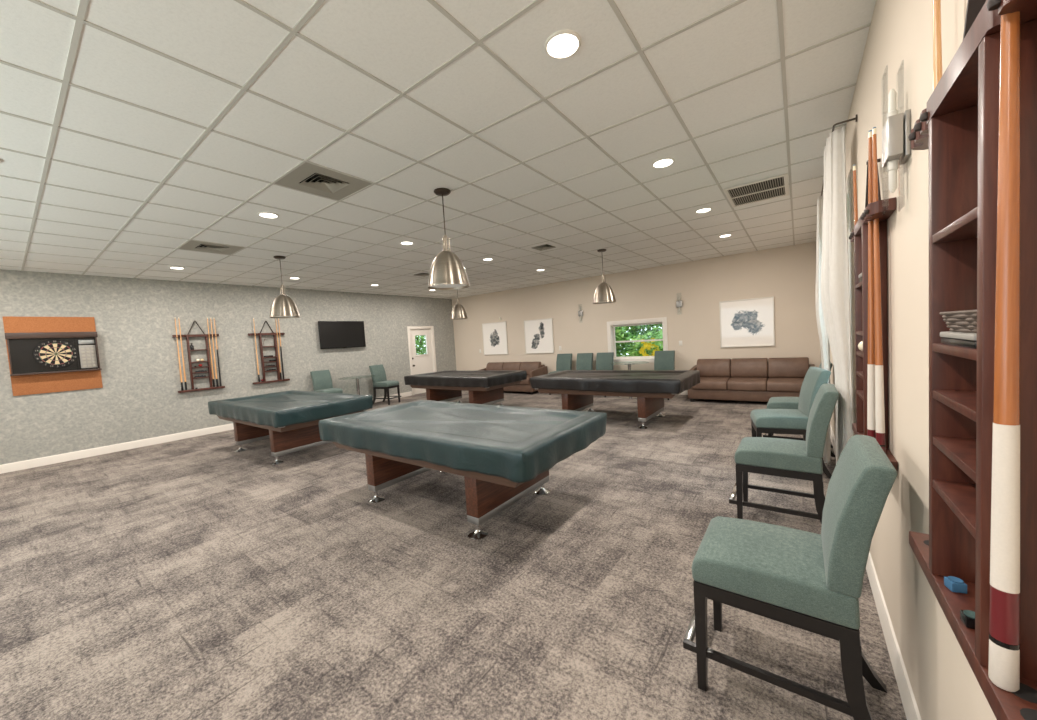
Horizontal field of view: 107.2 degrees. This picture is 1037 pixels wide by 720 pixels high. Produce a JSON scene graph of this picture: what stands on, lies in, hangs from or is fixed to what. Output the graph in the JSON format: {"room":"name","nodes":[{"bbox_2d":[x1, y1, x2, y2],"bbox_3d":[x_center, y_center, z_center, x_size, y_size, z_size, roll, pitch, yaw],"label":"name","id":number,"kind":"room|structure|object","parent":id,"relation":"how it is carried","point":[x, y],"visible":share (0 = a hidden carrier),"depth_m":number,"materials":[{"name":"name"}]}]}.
{"room":"games hall","nodes":[
{"label":"games hall","id":0,"kind":"room"},
{"bbox_2d":[0,269,455,464],"bbox_3d":[-5.840,-0.190,8.349,0.200,3.214,12.460,-1,4,36],"label":"wall","id":1,"kind":"structure","parent":0,"point":[139,398],"depth_m":7.23,"materials":[{"name":"paint"}]},
{"bbox_2d":[3,316,102,395],"bbox_3d":[-7.367,-0.088,6.083,0.020,1.195,0.920,-1,4,36],"label":"cork board","id":2,"kind":"object","parent":1,"relation":"attached to","point":[79,380],"visible":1,"depth_m":6.04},
{"bbox_2d":[5,332,101,375],"bbox_3d":[-7.319,-0.116,6.045,0.102,0.640,0.924,-1,4,36],"label":"cabinet","id":3,"kind":"object","parent":2,"relation":"attached to","point":[21,346],"visible":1,"depth_m":5.96,"materials":[{"name":"black plastic"}]},
{"bbox_2d":[33,340,77,367],"bbox_3d":[-7.335,-0.096,6.059,0.039,0.451,0.451,-1,4,36],"label":"dartboard","id":4,"kind":"object","parent":3,"relation":"attached to","point":[50,353],"visible":1,"depth_m":6.04,"materials":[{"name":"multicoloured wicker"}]},
{"bbox_2d":[172,321,224,392],"bbox_3d":[-6.278,-0.087,7.501,0.093,1.372,0.724,-1,4,36],"label":"cue rack","id":5,"kind":"object","parent":1,"relation":"attached to","point":[187,336],"visible":1,"depth_m":7.47,"materials":[{"name":"brown wood"}]},
{"bbox_2d":[174,317,183,389],"bbox_3d":[-6.450,-0.116,7.251,0.031,1.400,0.031,0,5,36],"label":"pool cue","id":6,"kind":"object","parent":5,"relation":"in","point":[174,317],"visible":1,"depth_m":7.25,"materials":[{"name":"beige wood"}]},
{"bbox_2d":[178,317,186,389],"bbox_3d":[-6.417,-0.121,7.295,0.031,1.400,0.031,0,5,36],"label":"pool cue","id":7,"kind":"object","parent":5,"relation":"in","point":[178,317],"visible":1,"depth_m":7.30,"materials":[{"name":"beige wood"}]},
{"bbox_2d":[178,386,224,392],"bbox_3d":[-6.242,0.577,7.541,0.081,0.039,0.724,-1,4,36],"label":"tray","id":8,"kind":"object","parent":5,"relation":"on","point":[211,387],"depth_m":7.49,"materials":[{"name":"brown wood"}]},
{"bbox_2d":[207,317,214,386],"bbox_3d":[-6.161,-0.156,7.645,0.031,1.400,0.031,0,5,36],"label":"pool cue","id":9,"kind":"object","parent":5,"relation":"in","point":[207,317],"visible":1,"depth_m":7.65,"materials":[{"name":"beige wood"}]},
{"bbox_2d":[210,317,217,386],"bbox_3d":[-6.128,-0.160,7.689,0.031,1.400,0.031,0,5,36],"label":"pool cue","id":10,"kind":"object","parent":5,"relation":"in","point":[210,317],"visible":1,"depth_m":7.69,"materials":[{"name":"beige wood"}]},
{"bbox_2d":[214,318,221,385],"bbox_3d":[-6.096,-0.164,7.733,0.031,1.400,0.031,0,5,36],"label":"pool cue","id":11,"kind":"object","parent":5,"relation":"in","point":[214,318],"visible":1,"depth_m":7.74,"materials":[{"name":"beige wood"}]},
{"bbox_2d":[0,391,411,473],"bbox_3d":[-5.660,1.345,8.371,0.014,0.130,12.060,-1,4,36],"label":"baseboard","id":12,"kind":"structure","parent":1,"relation":"attached to","point":[10,467],"depth_m":6.58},
{"bbox_2d":[248,321,289,383],"bbox_3d":[-5.548,-0.187,8.496,0.093,1.372,0.724,-1,4,36],"label":"cue rack","id":13,"kind":"object","parent":1,"relation":"attached to","point":[260,333],"visible":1,"depth_m":8.46,"materials":[{"name":"brown wood"}]},
{"bbox_2d":[253,317,259,381],"bbox_3d":[-5.687,-0.220,8.290,0.031,1.400,0.031,0,5,36],"label":"pool cue","id":14,"kind":"object","parent":13,"relation":"in","point":[253,317],"visible":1,"depth_m":8.29,"materials":[{"name":"beige wood"}]},
{"bbox_2d":[253,379,289,383],"bbox_3d":[-5.512,0.478,8.536,0.081,0.039,0.724,-1,4,36],"label":"tray","id":15,"kind":"object","parent":13,"relation":"on","point":[277,380],"depth_m":8.48,"materials":[{"name":"brown wood"}]},
{"bbox_2d":[275,318,281,379],"bbox_3d":[-5.430,-0.255,8.639,0.031,1.400,0.031,0,5,36],"label":"pool cue","id":16,"kind":"object","parent":13,"relation":"in","point":[275,318],"visible":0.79,"depth_m":8.65,"materials":[{"name":"brown wood"}]},
{"bbox_2d":[278,318,283,378],"bbox_3d":[-5.398,-0.259,8.684,0.031,1.400,0.031,0,5,36],"label":"pool cue","id":17,"kind":"object","parent":13,"relation":"in","point":[278,318],"visible":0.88,"depth_m":8.68,"materials":[{"name":"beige wood"}]},
{"bbox_2d":[318,321,365,348],"bbox_3d":[-4.545,-0.653,9.867,0.099,0.697,1.210,-1,4,36],"label":"television","id":18,"kind":"object","parent":1,"relation":"attached to","point":[332,334],"visible":1,"depth_m":9.79,"materials":[{"name":"black plastic"}]},
{"bbox_2d":[407,326,436,394],"bbox_3d":[-3.053,-0.008,12.058,0.207,2.105,1.030,-1,4,36],"label":"door","id":19,"kind":"structure","parent":1,"relation":"in","point":[423,363],"depth_m":12.02,"materials":[{"name":"white wood"}]},
{"bbox_2d":[0,0,875,298],"bbox_3d":[-1.878,-1.773,5.283,10.267,0.200,12.460,-1,4,36],"label":"ceiling","id":20,"kind":"structure","parent":0,"point":[133,132],"depth_m":2.68,"materials":[{"name":"tile"}]},
{"bbox_2d":[179,240,244,254],"bbox_3d":[-4.195,-1.572,5.226,0.587,0.094,0.587,-1,4,36],"label":"ceiling vent","id":21,"kind":"object","parent":20,"relation":"in","point":[191,245],"visible":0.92,"depth_m":5.23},
{"bbox_2d":[258,212,278,217],"bbox_3d":[-2.692,-1.558,4.112,0.188,0.012,0.188,-1,4,36],"label":"recessed light","id":22,"kind":"object","parent":20,"relation":"in","point":[262,214],"visible":1,"depth_m":4.10,"materials":[{"name":"white"}]},
{"bbox_2d":[270,256,299,317],"bbox_3d":[-3.672,-1.131,5.942,0.412,0.935,0.412,-1,4,36],"label":"pendant lamp","id":23,"kind":"object","parent":20,"relation":"hanging from","point":[283,306],"visible":1,"depth_m":5.85,"materials":[{"name":"silver metal"}]},
{"bbox_2d":[275,162,371,199],"bbox_3d":[-1.741,-1.621,3.419,0.587,0.094,0.587,-1,4,36],"label":"ceiling vent","id":24,"kind":"object","parent":20,"relation":"in","point":[308,177],"visible":0.98,"depth_m":3.43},
{"bbox_2d":[405,271,429,277],"bbox_3d":[-2.038,-1.866,8.165,0.587,0.094,0.587,-1,4,36],"label":"ceiling vent","id":25,"kind":"object","parent":20,"relation":"in","point":[422,274],"visible":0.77,"depth_m":8.13,"materials":[{"name":"metal"}]},
{"bbox_2d":[428,188,469,289],"bbox_3d":[-0.720,-1.190,3.770,0.412,0.935,0.412,-1,4,36],"label":"pendant lamp","id":26,"kind":"object","parent":20,"relation":"hanging from","point":[447,272],"visible":1,"depth_m":3.67,"materials":[{"name":"silver metal"}]},
{"bbox_2d":[444,235,448,250],"bbox_3d":[-0.717,-1.145,3.772,0.072,0.175,0.072,-1,4,36],"label":"socket","id":27,"kind":"object","parent":26,"relation":"attached to","point":[446,243],"depth_m":3.76,"materials":[{"name":"silver metal"}]},
{"bbox_2d":[430,284,466,287],"bbox_3d":[-0.693,-0.750,3.794,0.395,0.009,0.395,-1,4,36],"label":"diffuser","id":28,"kind":"object","parent":26,"relation":"attached to","point":[431,285],"depth_m":3.86,"materials":[{"name":"white"}]},
{"bbox_2d":[450,292,467,319],"bbox_3d":[-1.433,-1.437,9.009,0.412,0.935,0.412,-1,4,36],"label":"pendant lamp","id":29,"kind":"object","parent":20,"relation":"hanging from","point":[458,311],"visible":0.87,"depth_m":8.90,"materials":[{"name":"silver metal"}]},
{"bbox_2d":[521,241,565,252],"bbox_3d":[0.417,-1.915,6.358,0.587,0.094,0.587,-1,4,36],"label":"ceiling vent","id":30,"kind":"object","parent":20,"relation":"in","point":[545,246],"visible":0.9,"depth_m":6.36,"materials":[{"name":"metal"}]},
{"bbox_2d":[544,30,580,58],"bbox_3d":[0.227,-1.617,1.964,0.188,0.012,0.188,-1,4,36],"label":"recessed light","id":31,"kind":"object","parent":20,"relation":"in","point":[562,44],"visible":1,"depth_m":1.95,"materials":[{"name":"white plastic"}]},
{"bbox_2d":[593,249,615,303],"bbox_3d":[1.515,-1.496,6.840,0.412,0.935,0.412,-1,4,36],"label":"pendant lamp","id":32,"kind":"object","parent":20,"relation":"hanging from","point":[603,294],"visible":1,"depth_m":6.74,"materials":[{"name":"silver metal"}]},
{"bbox_2d":[652,157,673,167],"bbox_3d":[1.294,-1.762,3.417,0.188,0.012,0.188,-1,4,36],"label":"recessed light","id":33,"kind":"object","parent":20,"relation":"in","point":[663,162],"visible":1,"depth_m":3.40,"materials":[{"name":"white"}]},
{"bbox_2d":[695,207,711,212],"bbox_3d":[2.358,-1.907,4.867,0.188,0.012,0.188,-1,4,36],"label":"recessed light","id":34,"kind":"object","parent":20,"relation":"in","point":[702,210],"visible":1,"depth_m":4.85,"materials":[{"name":"white"}]},
{"bbox_2d":[723,173,788,207],"bbox_3d":[2.691,-1.890,4.307,0.580,0.012,0.780,-1,4,36],"label":"ceiling vent","id":35,"kind":"object","parent":20,"relation":"in","point":[777,186],"visible":1,"depth_m":4.27,"materials":[{"name":"white plastic"}]},
{"bbox_2d":[0,390,906,719],"bbox_3d":[-1.686,1.380,5.457,10.267,0.100,12.460,-1,4,36],"label":"floor","id":36,"kind":"structure","parent":0,"point":[193,578],"depth_m":2.40,"materials":[{"name":"carpet"}]},
{"bbox_2d":[218,409,367,464],"bbox_3d":[-3.662,1.021,6.100,2.550,0.785,1.270,-1,4,36],"label":"pool table","id":37,"kind":"object","parent":36,"relation":"on","point":[295,437],"visible":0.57,"depth_m":5.55,"materials":[{"name":"brown wood"}]},
{"bbox_2d":[208,390,372,427],"bbox_3d":[-3.683,0.715,6.083,2.667,0.217,1.376,-1,4,36],"label":"cover","id":38,"kind":"object","parent":37,"relation":"on","point":[284,408],"visible":1,"depth_m":5.54,"materials":[{"name":"green plastic"}]},
{"bbox_2d":[310,370,342,392],"bbox_3d":[-4.599,0.773,9.202,0.692,1.049,0.436,-1,4,36],"label":"counter chair","id":39,"kind":"object","parent":36,"relation":"on","point":[321,379],"visible":0.56,"depth_m":9.23,"materials":[{"name":"teal fabric"}]},
{"bbox_2d":[352,377,361,394],"bbox_3d":[-4.058,0.834,9.683,0.880,0.809,0.880,-1,4,36],"label":"bistro table","id":40,"kind":"object","parent":36,"relation":"on","point":[355,378],"visible":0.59,"depth_m":9.65,"materials":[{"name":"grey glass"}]},
{"bbox_2d":[369,364,400,404],"bbox_3d":[-3.602,0.651,10.325,0.692,1.049,0.436,-2,4,26],"label":"counter chair","id":41,"kind":"object","parent":36,"relation":"on","point":[378,373],"visible":1,"depth_m":10.26,"materials":[{"name":"teal fabric"}]},
{"bbox_2d":[333,442,549,539],"bbox_3d":[-0.617,0.964,3.784,2.550,0.785,1.270,-1,4,36],"label":"pool table","id":42,"kind":"object","parent":36,"relation":"on","point":[487,496],"visible":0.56,"depth_m":3.25,"materials":[{"name":"brown wood"}]},
{"bbox_2d":[319,400,606,482],"bbox_3d":[-0.634,0.660,3.770,2.664,0.220,1.373,-1,4,36],"label":"cover","id":43,"kind":"object","parent":42,"relation":"on","point":[515,444],"visible":1,"depth_m":3.23,"materials":[{"name":"green plastic"}]},
{"bbox_2d":[410,380,522,405],"bbox_3d":[-1.254,0.719,8.907,2.550,0.785,1.270,-1,4,36],"label":"pool table","id":44,"kind":"object","parent":36,"relation":"on","point":[494,394],"visible":0.44,"depth_m":8.62,"materials":[{"name":"brown wood"}]},
{"bbox_2d":[404,370,526,387],"bbox_3d":[-1.272,0.414,8.891,2.655,0.217,1.379,-1,4,36],"label":"cover","id":45,"kind":"object","parent":44,"relation":"on","point":[454,378],"visible":1,"depth_m":8.39,"materials":[{"name":"black plastic"}]},
{"bbox_2d":[480,362,547,394],"bbox_3d":[-0.264,0.500,11.203,2.120,0.848,0.868,-1,4,36],"label":"leather sofa","id":46,"kind":"object","parent":36,"relation":"on","point":[533,369],"visible":0.44,"depth_m":10.82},
{"bbox_2d":[486,362,503,370],"bbox_3d":[-0.707,0.263,11.704,0.642,0.376,0.205,-1,4,36],"label":"cushion","id":47,"kind":"object","parent":46,"relation":"on","point":[493,366],"depth_m":11.63,"materials":[{"name":"brown leather"}]},
{"bbox_2d":[502,362,521,370],"bbox_3d":[-0.183,0.252,11.319,0.642,0.376,0.205,-1,4,36],"label":"cushion","id":48,"kind":"object","parent":46,"relation":"on","point":[514,366],"depth_m":11.26,"materials":[{"name":"brown leather"}]},
{"bbox_2d":[519,375,529,384],"bbox_3d":[0.204,0.551,10.740,0.644,0.198,0.668,-1,4,36],"label":"seat cushion","id":49,"kind":"object","parent":46,"relation":"on","point":[525,382],"depth_m":10.34,"materials":[{"name":"brown leather"}]},
{"bbox_2d":[520,362,540,374],"bbox_3d":[0.340,0.242,10.934,0.642,0.376,0.205,-1,4,36],"label":"cushion","id":50,"kind":"object","parent":46,"relation":"on","point":[524,366],"depth_m":10.87,"materials":[{"name":"brown leather"}]},
{"bbox_2d":[548,353,571,394],"bbox_3d":[1.119,0.373,10.167,0.436,1.049,0.692,-1,4,36],"label":"counter chair","id":51,"kind":"object","parent":36,"relation":"on","point":[564,361],"visible":0.37,"depth_m":10.27,"materials":[{"name":"teal fabric"}]},
{"bbox_2d":[576,353,592,369],"bbox_3d":[1.611,0.363,9.805,0.436,1.049,0.692,-1,4,36],"label":"counter chair","id":52,"kind":"object","parent":36,"relation":"on","point":[584,361],"visible":0.33,"depth_m":9.92,"materials":[{"name":"teal fabric"}]},
{"bbox_2d":[596,352,613,396],"bbox_3d":[2.062,0.354,9.473,0.436,1.049,0.692,-1,4,36],"label":"counter chair","id":53,"kind":"object","parent":36,"relation":"on","point":[604,361],"visible":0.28,"depth_m":9.59,"materials":[{"name":"teal fabric"}]},
{"bbox_2d":[535,388,683,428],"bbox_3d":[1.681,0.657,6.822,2.550,0.785,1.270,-1,4,36],"label":"pool table","id":54,"kind":"object","parent":36,"relation":"on","point":[649,405],"visible":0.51,"depth_m":6.45,"materials":[{"name":"brown wood"}]},
{"bbox_2d":[530,370,699,393],"bbox_3d":[1.664,0.355,6.807,2.680,0.226,1.376,-1,4,36],"label":"cover","id":55,"kind":"object","parent":54,"relation":"on","point":[620,381],"visible":1,"depth_m":6.34,"materials":[{"name":"black plastic"}]},
{"bbox_2d":[619,363,636,398],"bbox_3d":[2.633,0.465,9.015,0.880,0.809,0.880,-1,4,36],"label":"bistro table","id":56,"kind":"object","parent":36,"relation":"on","point":[628,364],"visible":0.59,"depth_m":8.93,"materials":[{"name":"silver metal"}]},
{"bbox_2d":[654,350,674,399],"bbox_3d":[3.237,0.331,8.608,0.436,1.049,0.692,-1,4,36],"label":"counter chair","id":57,"kind":"object","parent":36,"relation":"on","point":[663,360],"visible":0.35,"depth_m":8.72,"materials":[{"name":"teal fabric"}]},
{"bbox_2d":[688,357,814,401],"bbox_3d":[4.592,0.404,7.629,2.120,0.848,0.868,-1,4,36],"label":"leather sofa","id":58,"kind":"object","parent":36,"relation":"on","point":[738,379],"visible":0.72,"depth_m":7.49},
{"bbox_2d":[692,377,730,389],"bbox_3d":[4.013,0.475,7.937,0.644,0.198,0.668,-1,4,36],"label":"seat cushion","id":59,"kind":"object","parent":58,"relation":"on","point":[706,383],"depth_m":7.68,"materials":[{"name":"brown leather"}]},
{"bbox_2d":[696,358,730,376],"bbox_3d":[4.149,0.166,8.131,0.642,0.376,0.205,-1,4,36],"label":"cushion","id":60,"kind":"object","parent":58,"relation":"on","point":[707,367],"depth_m":8.06,"materials":[{"name":"brown leather"}]},
{"bbox_2d":[727,377,767,390],"bbox_3d":[4.536,0.465,7.551,0.644,0.198,0.668,-1,4,36],"label":"seat cushion","id":61,"kind":"object","parent":58,"relation":"on","point":[733,383],"depth_m":7.34,"materials":[{"name":"brown leather"}]},
{"bbox_2d":[731,358,767,376],"bbox_3d":[4.673,0.155,7.746,0.642,0.376,0.205,-1,4,36],"label":"cushion","id":62,"kind":"object","parent":58,"relation":"on","point":[740,367],"depth_m":7.68,"materials":[{"name":"brown leather"}]},
{"bbox_2d":[767,377,803,391],"bbox_3d":[5.059,0.454,7.166,0.644,0.198,0.668,-1,4,36],"label":"seat cushion","id":63,"kind":"object","parent":58,"relation":"on","point":[774,384],"depth_m":6.99,"materials":[{"name":"brown leather"}]},
{"bbox_2d":[768,357,808,377],"bbox_3d":[5.196,0.145,7.360,0.642,0.376,0.205,-1,4,36],"label":"cushion","id":64,"kind":"object","parent":58,"relation":"on","point":[791,367],"depth_m":7.30,"materials":[{"name":"brown leather"}]},
{"bbox_2d":[729,383,838,523],"bbox_3d":[2.014,0.720,2.912,0.692,1.049,0.436,-1,4,36],"label":"counter chair","id":65,"kind":"object","parent":36,"relation":"on","point":[789,458],"visible":0.97,"depth_m":2.76,"materials":[{"name":"teal fabric"}]},
{"bbox_2d":[683,435,897,719],"bbox_3d":[1.087,0.850,1.589,0.692,1.049,0.436,-1,4,36],"label":"counter chair","id":66,"kind":"object","parent":36,"relation":"on","point":[812,582],"visible":1,"depth_m":1.42,"materials":[{"name":"teal fabric"}]},
{"bbox_2d":[750,367,831,478],"bbox_3d":[2.777,0.616,3.959,0.692,1.049,0.436,-2,3,25],"label":"counter chair","id":67,"kind":"object","parent":36,"relation":"on","point":[772,421],"visible":0.64,"depth_m":3.82,"materials":[{"name":"teal fabric"}]},
{"bbox_2d":[763,362,835,456],"bbox_3d":[3.351,0.546,4.589,0.692,1.049,0.436,-1,4,36],"label":"counter chair","id":68,"kind":"object","parent":36,"relation":"on","point":[774,402],"visible":0.32,"depth_m":4.53,"materials":[{"name":"teal fabric"}]},
{"bbox_2d":[452,242,819,372],"bbox_3d":[1.829,-0.763,10.292,9.867,3.214,0.200,-1,4,36],"label":"wall","id":69,"kind":"structure","parent":0,"point":[787,274],"depth_m":8.85,"materials":[{"name":"paint"}]},
{"bbox_2d":[482,321,507,354],"bbox_3d":[-0.744,-0.676,12.034,0.970,1.010,0.041,-1,4,36],"label":"framed art","id":70,"kind":"object","parent":69,"relation":"attached to","point":[495,341],"visible":1,"depth_m":12.02,"materials":[{"name":"white paper"}]},
{"bbox_2d":[524,318,553,353],"bbox_3d":[0.586,-0.683,11.057,0.970,0.980,0.041,-1,4,36],"label":"framed art","id":71,"kind":"object","parent":69,"relation":"attached to","point":[539,338],"visible":1,"depth_m":11.04,"materials":[{"name":"white paper"}]},
{"bbox_2d":[607,317,667,362],"bbox_3d":[2.945,-0.470,9.464,1.490,1.065,0.180,-1,4,36],"label":"window","id":72,"kind":"structure","parent":69,"relation":"in","point":[611,325],"depth_m":9.48,"materials":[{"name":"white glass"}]},
{"bbox_2d":[676,296,681,311],"bbox_3d":[3.675,-1.283,8.723,0.124,0.490,0.059,-1,4,36],"label":"wall sconce","id":73,"kind":"object","parent":69,"relation":"attached to","point":[679,302],"visible":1,"depth_m":8.71,"materials":[{"name":"silver metal"}]},
{"bbox_2d":[719,296,774,347],"bbox_3d":[4.761,-0.773,7.984,0.980,0.990,0.041,-1,4,36],"label":"framed art","id":74,"kind":"object","parent":69,"relation":"attached to","point":[744,322],"visible":1,"depth_m":7.97,"materials":[{"name":"white paper"}]},
{"bbox_2d":[820,0,996,719],"bbox_3d":[2.267,-0.352,2.383,0.200,3.214,12.460,-1,4,36],"label":"wall","id":75,"kind":"structure","parent":0,"point":[898,51],"depth_m":1.37,"materials":[{"name":"paint"}]},
{"bbox_2d":[821,114,857,195],"bbox_3d":[2.693,-1.614,3.266,0.119,0.043,2.059,-1,4,36],"label":"curtain rod","id":76,"kind":"object","parent":75,"relation":"attached to","point":[856,116],"visible":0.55,"depth_m":2.47,"materials":[{"name":"brown metal"}]},
{"bbox_2d":[815,196,830,465],"bbox_3d":[3.196,-0.296,4.010,0.114,2.740,0.385,-2,4,32],"label":"curtain","id":77,"kind":"object","parent":76,"relation":"hanging from","point":[823,337],"visible":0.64,"depth_m":3.91,"materials":[{"name":"fabric"}]},
{"bbox_2d":[821,126,853,463],"bbox_3d":[2.300,-0.173,2.774,0.144,2.740,0.503,-2,4,31],"label":"curtain","id":78,"kind":"object","parent":76,"relation":"hanging from","point":[835,294],"visible":0.84,"depth_m":2.59,"materials":[{"name":"fabric"}]},
{"bbox_2d":[846,169,855,434],"bbox_3d":[2.828,-0.425,3.215,0.160,1.880,1.510,-1,4,36],"label":"window","id":79,"kind":"structure","parent":75,"relation":"in","point":[849,183],"depth_m":2.67,"materials":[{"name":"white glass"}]},
{"bbox_2d":[849,158,897,470],"bbox_3d":[1.686,-0.257,1.842,0.093,1.372,0.724,-1,4,36],"label":"cue rack","id":80,"kind":"object","parent":75,"relation":"attached to","point":[881,209],"visible":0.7,"depth_m":1.73,"materials":[{"name":"brown wood"}]},
{"bbox_2d":[853,165,857,225],"bbox_3d":[1.819,-0.330,2.042,0.031,1.400,0.031,-2,3,36],"label":"pool cue","id":81,"kind":"object","parent":80,"relation":"in","point":[854,166],"visible":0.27,"depth_m":2.01,"materials":[{"name":"wood"}]},
{"bbox_2d":[855,281,861,288],"bbox_3d":[1.685,-0.365,1.832,0.080,0.018,0.264,-1,4,36],"label":"shelf","id":82,"kind":"object","parent":80,"relation":"attached to","point":[857,285],"depth_m":1.90,"materials":[{"name":"brown wood"}]},
{"bbox_2d":[856,371,862,379],"bbox_3d":[1.712,0.076,1.856,0.080,0.018,0.264,-1,4,36],"label":"shelf","id":83,"kind":"object","parent":80,"relation":"attached to","point":[859,374],"depth_m":1.92,"materials":[{"name":"brown wood"}]},
{"bbox_2d":[856,351,862,357],"bbox_3d":[1.705,-0.027,1.851,0.080,0.018,0.264,-1,4,36],"label":"shelf","id":84,"kind":"object","parent":80,"relation":"attached to","point":[859,354],"depth_m":1.93,"materials":[{"name":"brown wood"}]},
{"bbox_2d":[857,390,862,399],"bbox_3d":[1.718,0.175,1.862,0.080,0.018,0.264,-1,4,36],"label":"shelf","id":85,"kind":"object","parent":80,"relation":"attached to","point":[859,392],"depth_m":1.92,"materials":[{"name":"brown wood"}]},
{"bbox_2d":[867,130,875,438],"bbox_3d":[1.562,-0.295,1.692,0.031,1.400,0.031,-1,4,36],"label":"pool cue","id":86,"kind":"object","parent":80,"relation":"in","point":[871,425],"visible":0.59,"depth_m":1.69,"materials":[{"name":"orange wood"}]},
{"bbox_2d":[852,423,897,470],"bbox_3d":[1.731,0.407,1.875,0.081,0.039,0.724,-1,4,36],"label":"tray","id":87,"kind":"object","parent":80,"relation":"on","point":[857,431],"depth_m":1.70,"materials":[{"name":"brown wood"}]},
{"bbox_2d":[872,127,885,452],"bbox_3d":[1.551,-0.292,1.650,0.031,1.400,0.031,-2,2,22],"label":"pool cue","id":88,"kind":"object","parent":80,"relation":"in","point":[879,377],"visible":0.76,"depth_m":1.65,"materials":[{"name":"orange wood"}]},
{"bbox_2d":[830,425,920,719],"bbox_3d":[2.274,1.187,2.531,0.014,0.130,12.060,-1,4,36],"label":"baseboard","id":89,"kind":"structure","parent":75,"relation":"attached to","point":[911,710],"depth_m":1.67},
{"bbox_2d":[882,89,910,192],"bbox_3d":[1.348,-0.784,1.365,0.059,0.490,0.124,-1,4,36],"label":"wall sconce","id":90,"kind":"object","parent":75,"relation":"attached to","point":[896,145],"visible":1,"depth_m":1.33,"materials":[{"name":"white metal"}]},
{"bbox_2d":[908,0,1036,719],"bbox_3d":[0.858,-0.145,0.713,0.093,1.372,0.724,-1,4,36],"label":"cue rack","id":91,"kind":"object","parent":75,"relation":"attached to","point":[959,124],"visible":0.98,"depth_m":0.64,"materials":[{"name":"brown wood"}]},
{"bbox_2d":[932,0,941,90],"bbox_3d":[1.037,-0.221,0.937,0.031,1.400,0.031,-4,2,-6],"label":"pool cue","id":92,"kind":"object","parent":91,"relation":"on","point":[936,4],"visible":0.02,"depth_m":0.91,"materials":[{"name":"brown wood"}]},
{"bbox_2d":[933,479,975,539],"bbox_3d":[0.889,0.288,0.733,0.080,0.018,0.264,-1,4,36],"label":"shelf","id":93,"kind":"object","parent":91,"relation":"attached to","point":[959,494],"depth_m":0.77,"materials":[{"name":"brown wood"}]},
{"bbox_2d":[933,436,975,482],"bbox_3d":[0.883,0.189,0.727,0.080,0.018,0.264,-1,4,36],"label":"shelf","id":94,"kind":"object","parent":91,"relation":"attached to","point":[961,450],"depth_m":0.76,"materials":[{"name":"brown wood"}]},
{"bbox_2d":[933,390,975,421],"bbox_3d":[0.877,0.085,0.722,0.080,0.018,0.264,-1,4,36],"label":"shelf","id":95,"kind":"object","parent":91,"relation":"attached to","point":[963,402],"depth_m":0.75,"materials":[{"name":"brown wood"}]},
{"bbox_2d":[932,343,976,360],"bbox_3d":[0.870,-0.018,0.716,0.080,0.018,0.264,-1,4,36],"label":"shelf","id":96,"kind":"object","parent":91,"relation":"attached to","point":[938,349],"depth_m":0.74,"materials":[{"name":"brown wood"}]},
{"bbox_2d":[932,207,976,243],"bbox_3d":[0.856,-0.252,0.703,0.080,0.018,0.264,-1,4,36],"label":"shelf","id":97,"kind":"object","parent":91,"relation":"attached to","point":[963,230],"depth_m":0.75,"materials":[{"name":"brown wood"}]},
{"bbox_2d":[944,576,966,593],"bbox_3d":[0.939,0.482,0.821,0.025,0.022,0.025,-2,3,19],"label":"cube","id":98,"kind":"object","parent":91,"relation":"on","point":[955,584],"visible":1,"depth_m":0.81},
{"bbox_2d":[940,331,976,348],"bbox_3d":[0.864,-0.040,0.712,0.070,0.026,0.200,-1,4,36],"label":"book","id":99,"kind":"object","parent":91,"relation":"on","point":[969,340],"visible":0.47,"depth_m":0.71,"materials":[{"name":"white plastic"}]},
{"bbox_2d":[939,310,976,332],"bbox_3d":[0.863,-0.073,0.710,0.082,0.041,0.247,-1,4,36],"label":"woven basket","id":100,"kind":"object","parent":99,"relation":"on","point":[965,321],"visible":0.38,"depth_m":0.71,"materials":[{"name":"grey wicker"}]},
{"bbox_2d":[960,610,974,628],"bbox_3d":[0.861,0.492,0.724,0.025,0.022,0.025,-2,4,31],"label":"cube","id":101,"kind":"object","parent":91,"relation":"on","point":[967,617],"visible":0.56,"depth_m":0.72,"materials":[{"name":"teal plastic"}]},
{"bbox_2d":[909,531,1036,719],"bbox_3d":[0.903,0.520,0.746,0.081,0.039,0.724,-1,4,36],"label":"tray","id":102,"kind":"object","parent":91,"relation":"on","point":[1021,704],"depth_m":0.70,"materials":[{"name":"brown wood"}]},
{"bbox_2d":[988,11,1019,691],"bbox_3d":[0.728,-0.182,0.568,0.031,1.400,0.031,-1,4,36],"label":"pool cue","id":103,"kind":"object","parent":91,"relation":"on","point":[1004,615],"visible":1,"depth_m":0.57,"materials":[{"name":"wood"}]},
{"label":"outside","id":104,"kind":"structure","parent":0,"visible":0},
{"bbox_3d":[3.062,1.467,4.121,60.000,0.100,50.000,-1,4,36],"label":"ground","id":105,"kind":"structure","parent":104,"visible":0},
{"bbox_2d":[415,335,425,354],"bbox_3d":[-3.901,-0.172,13.921,1.431,2.933,2.120,-1,4,36],"label":"shrub","id":106,"kind":"object","parent":105,"relation":"on","point":[420,349],"visible":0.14,"depth_m":13.77,"materials":[{"name":"green plant"}]},
{"bbox_2d":[615,326,632,356],"bbox_3d":[2.513,-0.585,11.481,1.741,3.250,1.450,-1,4,36],"label":"shrub","id":107,"kind":"object","parent":105,"relation":"on","point":[619,331],"visible":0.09,"depth_m":11.06,"materials":[{"name":"green plant"}]},
{"bbox_2d":[618,324,661,356],"bbox_3d":[4.330,-0.873,12.059,3.646,3.547,1.634,-1,4,36],"label":"shrub","id":108,"kind":"object","parent":105,"relation":"on","point":[634,330],"visible":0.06,"depth_m":12.06,"materials":[{"name":"green plant"}]},
{"bbox_2d":[625,328,662,356],"bbox_3d":[3.836,0.052,10.580,1.706,1.923,1.428,-3,3,10],"label":"shrub","id":109,"kind":"object","parent":105,"relation":"on","point":[645,348],"visible":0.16,"depth_m":10.35,"materials":[{"name":"green plant"}]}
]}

